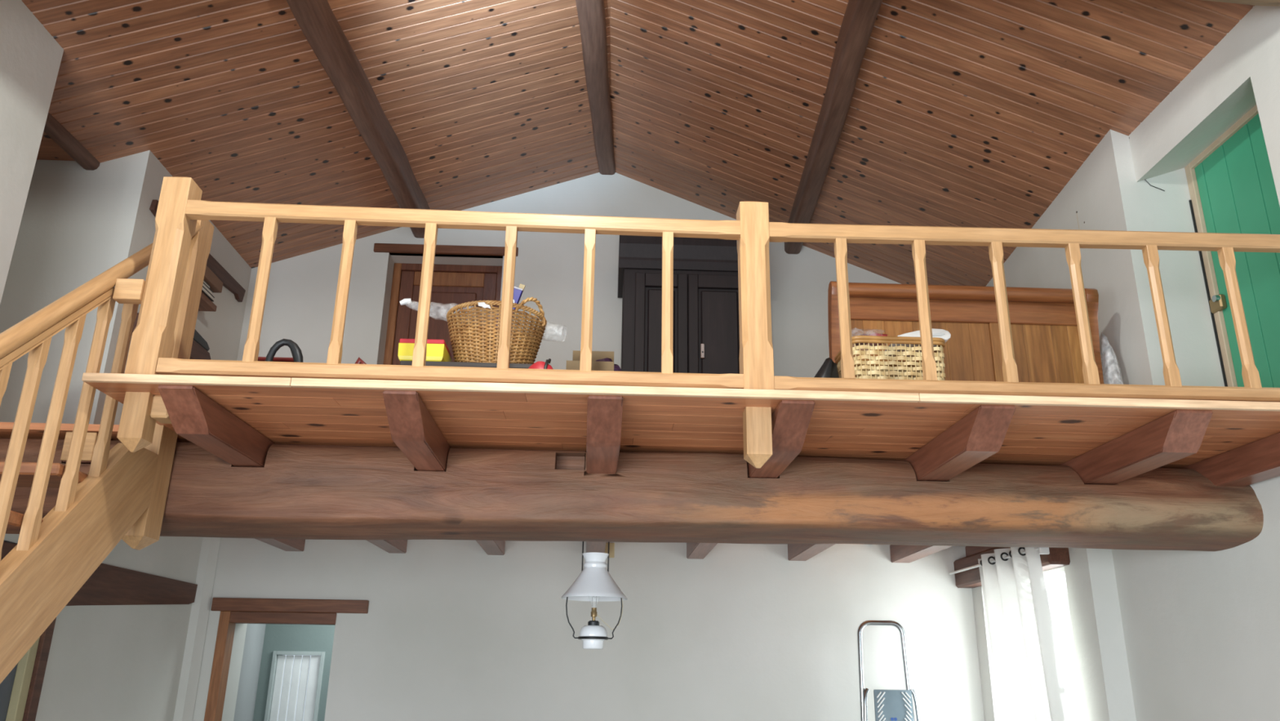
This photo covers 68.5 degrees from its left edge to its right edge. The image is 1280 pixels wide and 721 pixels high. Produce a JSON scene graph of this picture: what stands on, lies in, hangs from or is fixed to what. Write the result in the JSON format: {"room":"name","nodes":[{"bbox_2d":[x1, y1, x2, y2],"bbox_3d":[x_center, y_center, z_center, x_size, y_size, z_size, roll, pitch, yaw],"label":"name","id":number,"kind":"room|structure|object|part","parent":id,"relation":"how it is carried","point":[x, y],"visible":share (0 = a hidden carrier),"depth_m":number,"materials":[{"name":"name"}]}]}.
{"room":"living room","nodes":[
{"label":"living room","id":0,"kind":"room"},
{"bbox_2d":[0,0,251,720],"bbox_3d":[-3.778,-0.227,2.463,1.790,5.100,8.800,1,-19,-2],"label":"wall","id":1,"kind":"structure","parent":0,"point":[64,224],"depth_m":5.41,"materials":[{"name":"white paint"}]},
{"bbox_2d":[0,617,56,720],"bbox_3d":[-3.044,1.929,3.842,0.150,1.920,1.435,1,-19,-2],"label":"door","id":2,"kind":"structure","parent":1,"relation":"in","point":[20,691],"depth_m":4.60,"materials":[{"name":"yellow paint"}]},
{"bbox_2d":[0,541,197,605],"bbox_3d":[-3.143,1.291,5.202,0.305,0.338,2.510,1,-19,-2],"label":"wooden beam","id":3,"kind":"structure","parent":1,"relation":"attached to","point":[108,584],"depth_m":5.51,"materials":[{"name":"brown wood"}]},
{"bbox_2d":[131,312,211,359],"bbox_3d":[-2.893,-0.067,5.791,0.190,0.195,0.739,1,-19,-2],"label":"shelf","id":4,"kind":"object","parent":1,"relation":"attached to","point":[197,352],"visible":0.09,"depth_m":5.95,"materials":[{"name":"brown wood"}]},
{"bbox_2d":[193,329,209,351],"bbox_3d":[-2.875,-0.161,5.933,0.150,0.074,0.446,1,-19,-2],"label":"case","id":5,"kind":"object","parent":4,"relation":"on","point":[197,337],"visible":0.26,"depth_m":6.00,"materials":[{"name":"plastic"}]},
{"bbox_2d":[149,199,245,302],"bbox_3d":[-2.976,-0.715,6.398,0.030,0.120,1.499,1,-19,-2],"label":"shelf","id":6,"kind":"object","parent":1,"relation":"attached to","point":[228,282],"visible":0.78,"depth_m":6.72,"materials":[{"name":"brown wood"}]},
{"bbox_2d":[198,292,217,311],"bbox_3d":[-2.906,-0.414,5.998,0.160,0.105,0.610,1,-19,-2],"label":"shelf","id":7,"kind":"object","parent":1,"relation":"attached to","point":[206,304],"visible":0.12,"depth_m":6.20,"materials":[{"name":"brown wood"}]},
{"bbox_2d":[201,285,214,301],"bbox_3d":[-2.897,-0.465,6.061,0.160,0.030,0.365,1,-19,-2],"label":"book","id":8,"kind":"object","parent":7,"relation":"on","point":[204,291],"visible":0.21,"depth_m":6.14,"materials":[{"name":"paper"}]},
{"bbox_2d":[202,282,213,294],"bbox_3d":[-2.898,-0.496,6.061,0.155,0.028,0.345,1,-19,-2],"label":"book","id":9,"kind":"object","parent":8,"relation":"on","point":[204,285],"visible":0.14,"depth_m":6.15,"materials":[{"name":"paper"}]},
{"bbox_2d":[203,280,210,288],"bbox_3d":[-2.905,-0.528,6.061,0.140,0.030,0.325,1,-19,-2],"label":"book","id":10,"kind":"object","parent":9,"relation":"on","point":[204,281],"visible":0.14,"depth_m":6.17,"materials":[{"name":"paper"}]},
{"bbox_2d":[204,266,222,293],"bbox_3d":[-2.887,-0.555,6.147,0.160,0.075,0.400,1,-19,-2],"label":"carton","id":11,"kind":"object","parent":10,"relation":"on","point":[216,285],"visible":0.28,"depth_m":6.20,"materials":[{"name":"brown cardboard"}]},
{"bbox_2d":[1202,0,1279,6],"bbox_3d":[-0.025,-1.633,3.641,5.920,0.538,0.343,2,-19,-2],"label":"tie beam","id":12,"kind":"structure","parent":1,"relation":"attached to","point":[1255,2],"depth_m":3.78,"materials":[{"name":"brown wood"}]},
{"bbox_2d":[233,623,266,720],"bbox_3d":[-3.240,2.726,7.111,0.700,2.500,1.150,1,-19,-2],"label":"wall","id":13,"kind":"structure","parent":0,"point":[255,633],"depth_m":7.22,"materials":[{"name":"grey paint"}]},
{"bbox_2d":[253,623,335,720],"bbox_3d":[-2.544,2.719,7.247,2.500,2.620,1.350,1,-19,-2],"label":"wall","id":14,"kind":"structure","parent":0,"point":[277,637],"depth_m":7.85,"materials":[{"name":"grey paint"}]},
{"bbox_2d":[263,650,324,720],"bbox_3d":[-2.846,3.030,7.642,0.425,1.275,0.060,1,-19,-2],"label":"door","id":15,"kind":"structure","parent":14,"relation":"in","point":[311,708],"depth_m":7.76,"materials":[{"name":"white paint"}]},
{"bbox_3d":[-3.044,3.026,7.636,0.030,1.275,0.060,1,-19,-2],"label":"frame","id":16,"kind":"part","parent":15,"relation":"part of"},
{"bbox_3d":[-2.838,2.441,7.841,0.365,0.030,0.060,1,-19,-2],"label":"frame","id":17,"kind":"part","parent":15,"relation":"part of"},
{"bbox_3d":[-2.649,3.036,7.648,0.030,1.275,0.060,1,-19,-2],"label":"frame","id":18,"kind":"part","parent":15,"relation":"part of","materials":[{"name":"white wood"}]},
{"bbox_2d":[192,172,984,720],"bbox_3d":[-0.891,1.030,6.984,7.900,5.700,0.350,1,-19,-2],"label":"wall","id":19,"kind":"structure","parent":0,"point":[451,629],"depth_m":6.61,"materials":[{"name":"white paint"}]},
{"bbox_2d":[173,537,220,720],"bbox_3d":[-3.034,2.402,6.210,0.132,2.543,0.088,7,-20,-18],"label":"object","id":20,"kind":"structure","parent":19,"relation":"attached to","point":[199,614],"depth_m":6.38,"materials":[{"name":"white paint"}]},
{"bbox_2d":[204,610,337,720],"bbox_3d":[-2.511,2.703,6.228,0.792,2.000,0.132,1,-19,-2],"label":"door frame","id":21,"kind":"structure","parent":19,"relation":"in","point":[228,620],"depth_m":6.46,"materials":[{"name":"brown wood"}]},
{"bbox_2d":[210,597,368,613],"bbox_3d":[-2.418,1.702,6.523,1.065,0.088,0.080,1,-19,-2],"label":"trim","id":22,"kind":"structure","parent":19,"relation":"attached to","point":[233,604],"depth_m":6.49,"materials":[{"name":"brown wood"}]},
{"bbox_2d":[383,262,502,364],"bbox_3d":[-1.550,0.263,7.266,0.894,2.170,0.138,1,-19,-2],"label":"door","id":23,"kind":"structure","parent":19,"relation":"in","point":[453,285],"depth_m":7.52,"materials":[{"name":"brown wood"}]},
{"bbox_3d":[-1.545,-0.171,7.421,0.560,0.895,0.022,1,-19,-2],"label":"panel","id":24,"kind":"part","parent":23,"relation":"part of","materials":[{"name":"brown wood"}]},
{"bbox_3d":[-1.538,-0.651,7.584,0.560,0.119,0.036,1,-19,-2],"label":"rail","id":25,"kind":"part","parent":23,"relation":"part of","materials":[{"name":"brown wood"}]},
{"bbox_2d":[373,243,518,257],"bbox_3d":[-1.527,-0.865,7.427,1.126,0.070,0.075,1,-19,-2],"label":"trim","id":26,"kind":"structure","parent":19,"relation":"attached to","point":[391,248],"depth_m":7.39,"materials":[{"name":"brown wood"}]},
{"bbox_2d":[604,542,614,557],"bbox_3d":[-0.222,1.354,6.710,0.079,0.105,0.012,1,-19,-2],"label":"blank plate","id":27,"kind":"object","parent":19,"relation":"attached to","point":[611,546],"visible":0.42,"depth_m":6.71,"materials":[{"name":"beige wood"}]},
{"bbox_2d":[21,0,1254,286],"bbox_3d":[-0.648,-2.388,3.527,8.000,1.635,9.200,1,-19,-2],"label":"ceiling","id":28,"kind":"structure","parent":0,"point":[975,113],"depth_m":5.72,"materials":[{"name":"brown wood"}]},
{"bbox_2d":[43,112,100,170],"bbox_3d":[-3.263,-1.411,4.943,0.104,0.143,1.501,1,-19,-1],"label":"ceiling beam","id":29,"kind":"structure","parent":28,"relation":"attached to","point":[53,128],"depth_m":5.36,"materials":[{"name":"brown wood"}]},
{"bbox_2d":[286,0,430,238],"bbox_3d":[-1.720,-1.882,4.968,0.207,0.236,5.336,1,-19,0],"label":"ceiling beam","id":30,"kind":"structure","parent":28,"relation":"attached to","point":[317,22],"depth_m":5.66,"materials":[{"name":"brown wood"}]},
{"bbox_2d":[575,0,615,174],"bbox_3d":[-0.300,-2.382,5.189,0.223,0.222,5.349,0,-19,2],"label":"ceiling beam","id":31,"kind":"structure","parent":28,"relation":"attached to","point":[591,13],"depth_m":6.39,"materials":[{"name":"brown wood"}]},
{"bbox_2d":[784,0,882,253],"bbox_3d":[1.184,-1.807,5.056,0.159,0.236,5.342,1,-19,1],"label":"ceiling beam","id":32,"kind":"structure","parent":28,"relation":"attached to","point":[860,17],"depth_m":5.61,"materials":[{"name":"brown wood"}]},
{"bbox_2d":[0,372,1279,546],"bbox_3d":[-0.878,0.829,5.099,7.200,0.272,3.950,1,-19,-2],"label":"floor","id":33,"kind":"structure","parent":0,"point":[1042,430],"depth_m":3.55,"materials":[{"name":"brown wood"}]},
{"bbox_2d":[257,338,302,362],"bbox_3d":[-1.425,0.098,3.799,0.258,0.264,0.398,1,-19,-2],"label":"vacuum cleaner","id":34,"kind":"object","parent":33,"relation":"on","point":[296,353],"visible":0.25,"depth_m":3.65,"materials":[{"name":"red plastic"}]},
{"bbox_3d":[-1.454,0.038,3.870,0.165,0.014,0.290,1,-19,-2],"label":"lid","id":35,"kind":"part","parent":34,"relation":"part of","materials":[{"name":"red plastic"}]},
{"bbox_2d":[157,385,407,553],"bbox_3d":[-1.666,0.733,4.985,0.125,0.126,3.669,1,-19,-1],"label":"joist","id":36,"kind":"object","parent":33,"relation":"attached to","point":[193,415],"visible":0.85,"depth_m":3.51,"materials":[{"name":"brown wood"}]},
{"bbox_2d":[354,356,366,364],"bbox_3d":[-1.084,0.076,3.628,0.065,0.187,0.026,1,-19,-2],"label":"handle","id":37,"kind":"object","parent":33,"relation":"on","point":[359,361],"visible":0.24,"depth_m":3.64,"materials":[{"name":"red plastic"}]},
{"bbox_2d":[382,390,505,555],"bbox_3d":[-0.933,0.752,5.007,0.122,0.126,3.670,2,-19,-2],"label":"joist","id":38,"kind":"object","parent":33,"relation":"attached to","point":[414,430],"visible":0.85,"depth_m":3.49,"materials":[{"name":"brown wood"}]},
{"bbox_2d":[400,360,533,368],"bbox_3d":[-0.664,0.174,3.894,0.580,0.202,0.454,1,-19,-2],"label":"bench","id":39,"kind":"object","parent":33,"relation":"on","point":[402,362],"visible":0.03,"depth_m":3.71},
{"bbox_2d":[397,338,451,361],"bbox_3d":[-0.875,-0.008,3.834,0.180,0.098,0.200,1,-19,-2],"label":"storage box","id":40,"kind":"object","parent":39,"relation":"on","point":[437,350],"visible":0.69,"depth_m":3.74,"materials":[{"name":"yellow plastic"}]},
{"bbox_2d":[446,283,546,363],"bbox_3d":[-0.606,-0.132,3.963,0.418,0.421,0.422,1,-19,-2],"label":"wicker basket","id":41,"kind":"object","parent":39,"relation":"on","point":[468,343],"depth_m":3.81,"materials":[{"name":"wicker"}]},
{"bbox_2d":[399,297,411,305],"bbox_3d":[-0.678,-0.178,4.047,0.723,0.175,0.121,1,-19,-2],"label":"plastic sleeve","id":42,"kind":"object","parent":41,"relation":"on","point":[405,301],"visible":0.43,"depth_m":4.05,"materials":[{"name":"white plastic"}]},
{"bbox_2d":[484,286,523,351],"bbox_3d":[-0.570,-0.173,3.944,0.145,0.304,0.026,1,-19,-2],"label":"carton","id":43,"kind":"object","parent":41,"relation":"in","point":[517,291],"visible":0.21,"depth_m":3.97,"materials":[{"name":"blue cardboard"}]},
{"bbox_3d":[-0.558,-0.173,3.982,0.127,0.330,0.008,1,-19,-2],"label":"wooden slat","id":44,"kind":"part","parent":41,"relation":"part of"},
{"bbox_3d":[-0.444,-0.213,3.878,0.037,0.093,0.190,-12,-22,33],"label":"handle","id":45,"kind":"part","parent":41,"relation":"part of","materials":[{"name":"wicker"}]},
{"bbox_2d":[528,358,552,368],"bbox_3d":[-0.382,0.075,3.570,0.123,0.188,0.105,1,-19,-2],"label":"bag","id":46,"kind":"object","parent":33,"relation":"on","point":[540,364],"visible":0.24,"depth_m":3.56,"materials":[{"name":"plastic"}]},
{"bbox_2d":[565,350,613,370],"bbox_3d":[-0.203,0.088,3.838,0.190,0.343,0.220,1,-19,-2],"label":"cardboard box","id":47,"kind":"object","parent":33,"relation":"on","point":[575,363],"visible":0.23,"depth_m":3.75,"materials":[{"name":"beige cardboard"}]},
{"bbox_3d":[-0.200,0.110,3.717,0.190,0.225,0.004,1,-19,-2],"label":"panel","id":48,"kind":"part","parent":47,"relation":"part of","materials":[{"name":"cardboard"}]},
{"bbox_2d":[595,357,622,371],"bbox_3d":[-0.151,0.069,3.879,0.154,0.161,0.141,1,-19,-2],"label":"bag","id":49,"kind":"object","parent":47,"relation":"in","point":[616,367],"visible":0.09,"depth_m":3.87,"materials":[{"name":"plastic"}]},
{"bbox_2d":[586,395,622,552],"bbox_3d":[-0.222,0.770,5.029,0.126,0.126,3.670,2,-19,-3],"label":"joist","id":50,"kind":"object","parent":33,"relation":"attached to","point":[604,413],"visible":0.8,"depth_m":3.47,"materials":[{"name":"brown wood"}]},
{"bbox_2d":[560,541,627,648],"bbox_3d":[-0.230,1.115,4.790,0.336,0.678,0.336,1,-19,-2],"label":"hanging lamp","id":51,"kind":"object","parent":50,"relation":"hanging from","point":[594,582],"visible":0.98,"depth_m":4.70,"materials":[{"name":"white ceramic"}]},
{"bbox_3d":[-0.332,1.090,4.794,0.081,0.629,0.007,1,-19,-2],"label":"wire frame","id":52,"kind":"part","parent":51,"relation":"part of","materials":[{"name":"grey metal"}]},
{"bbox_3d":[-0.233,1.318,4.721,0.058,0.024,0.058,1,-19,-2],"label":"burner","id":53,"kind":"part","parent":51,"relation":"part of","materials":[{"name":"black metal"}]},
{"bbox_2d":[591,607,596,620],"bbox_3d":[-0.232,1.277,4.735,0.032,0.064,0.032,1,-19,-2],"label":"bulb socket","id":54,"kind":"object","parent":51,"relation":"attached to","point":[593,613],"depth_m":4.72,"materials":[{"name":"gold metal"}]},
{"bbox_3d":[-0.229,1.100,4.795,0.336,0.224,0.336,1,-19,-2],"label":"lamp shade","id":55,"kind":"part","parent":51,"relation":"part of","materials":[{"name":"white ceramic"}]},
{"bbox_3d":[-0.126,1.095,4.801,0.081,0.629,0.007,1,-19,-2],"label":"wire frame","id":56,"kind":"part","parent":51,"relation":"part of","materials":[{"name":"grey metal"}]},
{"bbox_2d":[617,235,739,373],"bbox_3d":[0.360,0.148,6.777,1.067,2.128,0.640,1,-19,-2],"label":"wardrobe","id":57,"kind":"object","parent":33,"relation":"on","point":[706,326],"visible":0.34,"depth_m":6.69,"materials":[{"name":"wood"}]},
{"bbox_3d":[0.143,0.158,6.503,0.373,1.648,0.035,1,-19,-2],"label":"door","id":58,"kind":"part","parent":57,"relation":"part of","materials":[{"name":"black wood"}]},
{"bbox_3d":[0.373,-0.718,7.069,1.067,0.300,0.640,1,-19,-2],"label":"cornice","id":59,"kind":"part","parent":57,"relation":"part of","materials":[{"name":"black wood"}]},
{"bbox_3d":[0.437,-0.068,6.569,0.030,0.110,0.008,1,-19,-2],"label":"lock plate","id":60,"kind":"part","parent":57,"relation":"part of","materials":[{"name":"metal"}]},
{"bbox_3d":[0.558,0.169,6.516,0.446,1.648,0.035,1,-19,-2],"label":"door","id":61,"kind":"part","parent":57,"relation":"part of","materials":[{"name":"black wood"}]},
{"bbox_2d":[112,176,1279,468],"bbox_3d":[0.373,-0.124,3.545,4.563,1.064,0.195,1,-19,-2],"label":"balustrade","id":62,"kind":"object","parent":33,"relation":"on","point":[180,205],"visible":0.97,"depth_m":3.48,"materials":[{"name":"brown wood"}]},
{"bbox_3d":[-1.754,-0.309,3.476,0.104,0.817,0.105,1,-19,-2],"label":"newel post","id":63,"kind":"part","parent":62,"relation":"part of","materials":[{"name":"brown wood"}]},
{"bbox_3d":[-0.666,0.052,3.371,2.078,0.059,0.050,1,-19,-2],"label":"rail","id":64,"kind":"part","parent":62,"relation":"part of","materials":[{"name":"brown wood"}]},
{"bbox_3d":[-0.659,-0.532,3.569,2.080,0.077,0.050,1,-19,-2],"label":"handrail","id":65,"kind":"part","parent":62,"relation":"part of","materials":[{"name":"brown wood"}]},
{"bbox_3d":[0.431,-0.239,3.538,0.110,0.787,0.105,1,-19,-2],"label":"newel post","id":66,"kind":"part","parent":62,"relation":"part of","materials":[{"name":"brown wood"}]},
{"bbox_3d":[1.576,-0.472,3.636,2.172,0.078,0.050,1,-19,-2],"label":"handrail","id":67,"kind":"part","parent":62,"relation":"part of","materials":[{"name":"brown wood"}]},
{"bbox_3d":[1.567,0.112,3.439,2.172,0.058,0.050,1,-19,-2],"label":"rail","id":68,"kind":"part","parent":62,"relation":"part of","materials":[{"name":"brown wood"}]},
{"bbox_2d":[686,400,815,559],"bbox_3d":[0.477,0.788,5.051,0.124,0.126,3.669,2,-19,-2],"label":"joist","id":69,"kind":"object","parent":33,"relation":"attached to","point":[790,420],"visible":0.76,"depth_m":3.50,"materials":[{"name":"brown wood"}]},
{"bbox_2d":[814,357,839,377],"bbox_3d":[0.761,0.147,3.889,0.147,0.312,0.180,1,-19,-2],"label":"bag","id":70,"kind":"object","parent":33,"relation":"on","point":[828,369],"visible":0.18,"depth_m":3.87,"materials":[{"name":"fabric"}]},
{"bbox_2d":[834,335,946,380],"bbox_3d":[1.043,0.119,3.903,0.400,0.357,0.316,1,-19,-2],"label":"bamboo basket","id":71,"kind":"object","parent":33,"relation":"on","point":[910,368],"visible":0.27,"depth_m":3.80,"materials":[{"name":"beige wicker"}]},
{"bbox_2d":[855,333,887,346],"bbox_3d":[0.946,-0.083,3.933,0.203,0.092,0.184,1,-19,-2],"label":"plastic bag","id":72,"kind":"object","parent":71,"relation":"on","point":[872,334],"visible":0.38,"depth_m":3.90,"materials":[{"name":"white"}]},
{"bbox_2d":[884,328,951,356],"bbox_3d":[1.157,-0.068,3.953,0.221,0.057,0.245,1,-19,-2],"label":"folded cloth","id":73,"kind":"object","parent":71,"relation":"on","point":[945,335],"visible":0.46,"depth_m":3.85,"materials":[{"name":"white fabric"}]},
{"bbox_2d":[787,404,1015,560],"bbox_3d":[1.202,0.806,5.073,0.131,0.126,3.668,2,-19,-2],"label":"joist","id":74,"kind":"object","parent":33,"relation":"attached to","point":[980,434],"visible":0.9,"depth_m":3.61,"materials":[{"name":"brown wood"}]},
{"bbox_2d":[827,280,1103,383],"bbox_3d":[1.609,0.389,5.609,1.370,0.960,2.070,1,-19,-2],"label":"sleigh bed","id":75,"kind":"object","parent":33,"relation":"on","point":[1044,326],"visible":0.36,"depth_m":4.79,"materials":[{"name":"brown wood"}]},
{"bbox_3d":[0.991,0.064,4.676,0.060,0.960,0.140,1,-19,-2],"label":"post","id":76,"kind":"part","parent":75,"relation":"part of","materials":[{"name":"brown wood"}]},
{"bbox_3d":[1.649,-0.260,4.832,1.250,0.145,0.036,1,-19,-2],"label":"rail","id":77,"kind":"part","parent":75,"relation":"part of","materials":[{"name":"brown wood"}]},
{"bbox_3d":[1.652,-0.346,4.813,1.250,0.074,0.074,1,-19,-2],"label":"roll rail","id":78,"kind":"part","parent":75,"relation":"part of","materials":[{"name":"brown wood"}]},
{"bbox_3d":[2.300,0.097,4.716,0.060,0.960,0.140,1,-19,-2],"label":"post","id":79,"kind":"part","parent":75,"relation":"part of","materials":[{"name":"brown wood"}]},
{"bbox_2d":[889,409,1212,562],"bbox_3d":[1.932,0.825,5.095,0.138,0.126,3.669,1,-19,-1],"label":"joist","id":80,"kind":"object","parent":33,"relation":"attached to","point":[1178,434],"visible":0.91,"depth_m":3.65,"materials":[{"name":"brown wood"}]},
{"bbox_2d":[1100,332,1123,384],"bbox_3d":[2.413,0.234,4.768,0.111,0.819,0.133,1,-19,-2],"label":"bag","id":81,"kind":"object","parent":33,"relation":"on","point":[1107,353],"visible":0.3,"depth_m":4.83,"materials":[{"name":"white plastic"}]},
{"bbox_2d":[964,432,1279,556],"bbox_3d":[2.489,0.839,5.113,0.130,0.126,3.668,1,-19,-2],"label":"joist","id":82,"kind":"object","parent":33,"relation":"attached to","point":[1259,460],"visible":0.34,"depth_m":3.88,"materials":[{"name":"brown wood"}]},
{"bbox_2d":[972,5,1279,720],"bbox_3d":[3.030,0.044,2.650,0.980,4.900,8.820,1,-19,-2],"label":"wall","id":83,"kind":"structure","parent":0,"point":[1146,635],"depth_m":4.80,"materials":[{"name":"white paint"}]},
{"bbox_2d":[0,437,1263,551],"bbox_3d":[-0.119,0.617,4.170,5.751,0.383,0.593,1,-19,-2],"label":"ceiling beam","id":84,"kind":"structure","parent":83,"relation":"attached to","point":[305,491],"depth_m":3.95,"materials":[{"name":"brown wood"}]},
{"bbox_2d":[60,431,305,551],"bbox_3d":[-2.383,0.828,5.297,0.130,0.126,2.962,1,-19,-2],"label":"joist","id":85,"kind":"object","parent":84,"relation":"on","point":[286,544],"visible":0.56,"depth_m":3.91,"materials":[{"name":"brown wood"}]},
{"bbox_2d":[949,546,1049,574],"bbox_3d":[2.321,1.301,6.037,0.165,0.070,1.490,1,-19,-2],"label":"curtain rod","id":86,"kind":"object","parent":83,"relation":"attached to","point":[1042,550],"visible":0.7,"depth_m":5.77,"materials":[{"name":"white paint"}]},
{"bbox_2d":[977,546,1070,720],"bbox_3d":[2.224,2.218,5.299,0.148,2.337,1.229,1,-19,-2],"label":"curtain","id":87,"kind":"object","parent":86,"relation":"hanging from","point":[1029,683],"visible":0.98,"depth_m":5.50,"materials":[{"name":"white fabric"}]},
{"bbox_2d":[953,546,1070,590],"bbox_3d":[2.558,1.316,6.046,0.550,0.225,1.500,1,-19,-2],"label":"trim","id":88,"kind":"structure","parent":83,"relation":"attached to","point":[1057,557],"depth_m":6.08,"materials":[{"name":"dark brown stained wood"}]},
{"bbox_2d":[1046,586,1079,720],"bbox_3d":[2.854,2.025,5.766,0.060,1.340,1.240,1,-19,-2],"label":"window","id":89,"kind":"structure","parent":83,"relation":"in","point":[1051,593],"depth_m":6.39,"materials":[{"name":"white paint"}]},
{"bbox_3d":[2.863,1.419,5.971,0.060,0.060,1.120,1,-19,-2],"label":"frame","id":90,"kind":"part","parent":89,"relation":"part of","materials":[{"name":"white paint"}]},
{"bbox_3d":[2.843,2.124,6.043,0.060,0.030,0.530,1,-19,-2],"label":"frame","id":91,"kind":"part","parent":89,"relation":"part of","materials":[{"name":"white paint"}]},
{"bbox_2d":[1128,137,1164,191],"bbox_3d":[2.704,-1.049,5.018,0.143,0.322,0.006,1,-19,-2],"label":"cable","id":92,"kind":"object","parent":83,"relation":"attached to","point":[1129,138],"visible":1,"depth_m":4.97,"materials":[{"name":"metal"}]},
{"bbox_2d":[1128,25,1256,182],"bbox_3d":[2.872,-1.215,4.598,0.440,0.270,0.925,1,-19,-2],"label":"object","id":93,"kind":"structure","parent":83,"relation":"attached to","point":[1219,92],"depth_m":4.55,"materials":[{"name":"white paint"}]},
{"bbox_2d":[1184,105,1279,387],"bbox_3d":[2.950,-0.399,4.326,0.130,1.668,0.927,1,-19,-2],"label":"door","id":94,"kind":"structure","parent":83,"relation":"in","point":[1232,188],"depth_m":4.58,"materials":[{"name":"green wood"}]},
{"bbox_3d":[2.886,-0.309,4.701,0.030,0.039,0.040,1,-19,-2],"label":"lock knob","id":95,"kind":"part","parent":94,"relation":"part of","materials":[{"name":"metal"}]},
{"bbox_3d":[-0.653,2.679,2.767,8.200,0.120,11.000,1,-19,-2],"label":"floor","id":96,"kind":"structure","parent":0,"visible":0},
{"bbox_2d":[0,219,214,683],"bbox_3d":[-2.390,0.568,2.283,1.008,3.520,2.920,1,-19,-2],"label":"staircase","id":97,"kind":"structure","parent":96,"relation":"on","point":[122,495],"depth_m":3.19,"materials":[{"name":"brown wood"}]},
{"bbox_3d":[-1.910,0.288,2.142,0.044,1.873,2.110,1,-19,-2],"label":"handrail moulding","id":98,"kind":"part","parent":97,"relation":"part of","materials":[{"name":"brown wood"}]},
{"bbox_3d":[-1.915,0.101,2.476,0.068,2.395,2.696,1,-19,-2],"label":"handrail","id":99,"kind":"part","parent":97,"relation":"part of","materials":[{"name":"brown wood"}]},
{"bbox_3d":[-1.978,0.051,3.945,0.103,1.465,0.135,1,-19,-2],"label":"newel post","id":100,"kind":"part","parent":97,"relation":"part of","materials":[{"name":"brown wood"}]},
{"bbox_2d":[857,619,921,720],"bbox_3d":[1.639,2.707,6.055,0.465,2.001,0.194,1,-19,-2],"label":"step ladder","id":101,"kind":"object","parent":96,"relation":"on","point":[889,704],"visible":1,"depth_m":6.16,"materials":[{"name":"metal"}]},
{"bbox_3d":[1.463,2.922,6.015,0.059,1.564,0.135,8,-20,-19],"label":"leg","id":102,"kind":"part","parent":101,"relation":"part of","materials":[{"name":"metal"}]},
{"bbox_3d":[1.821,2.931,6.026,0.059,1.564,0.135,-5,-19,16],"label":"leg","id":103,"kind":"part","parent":101,"relation":"part of","materials":[{"name":"metal"}]}
]}

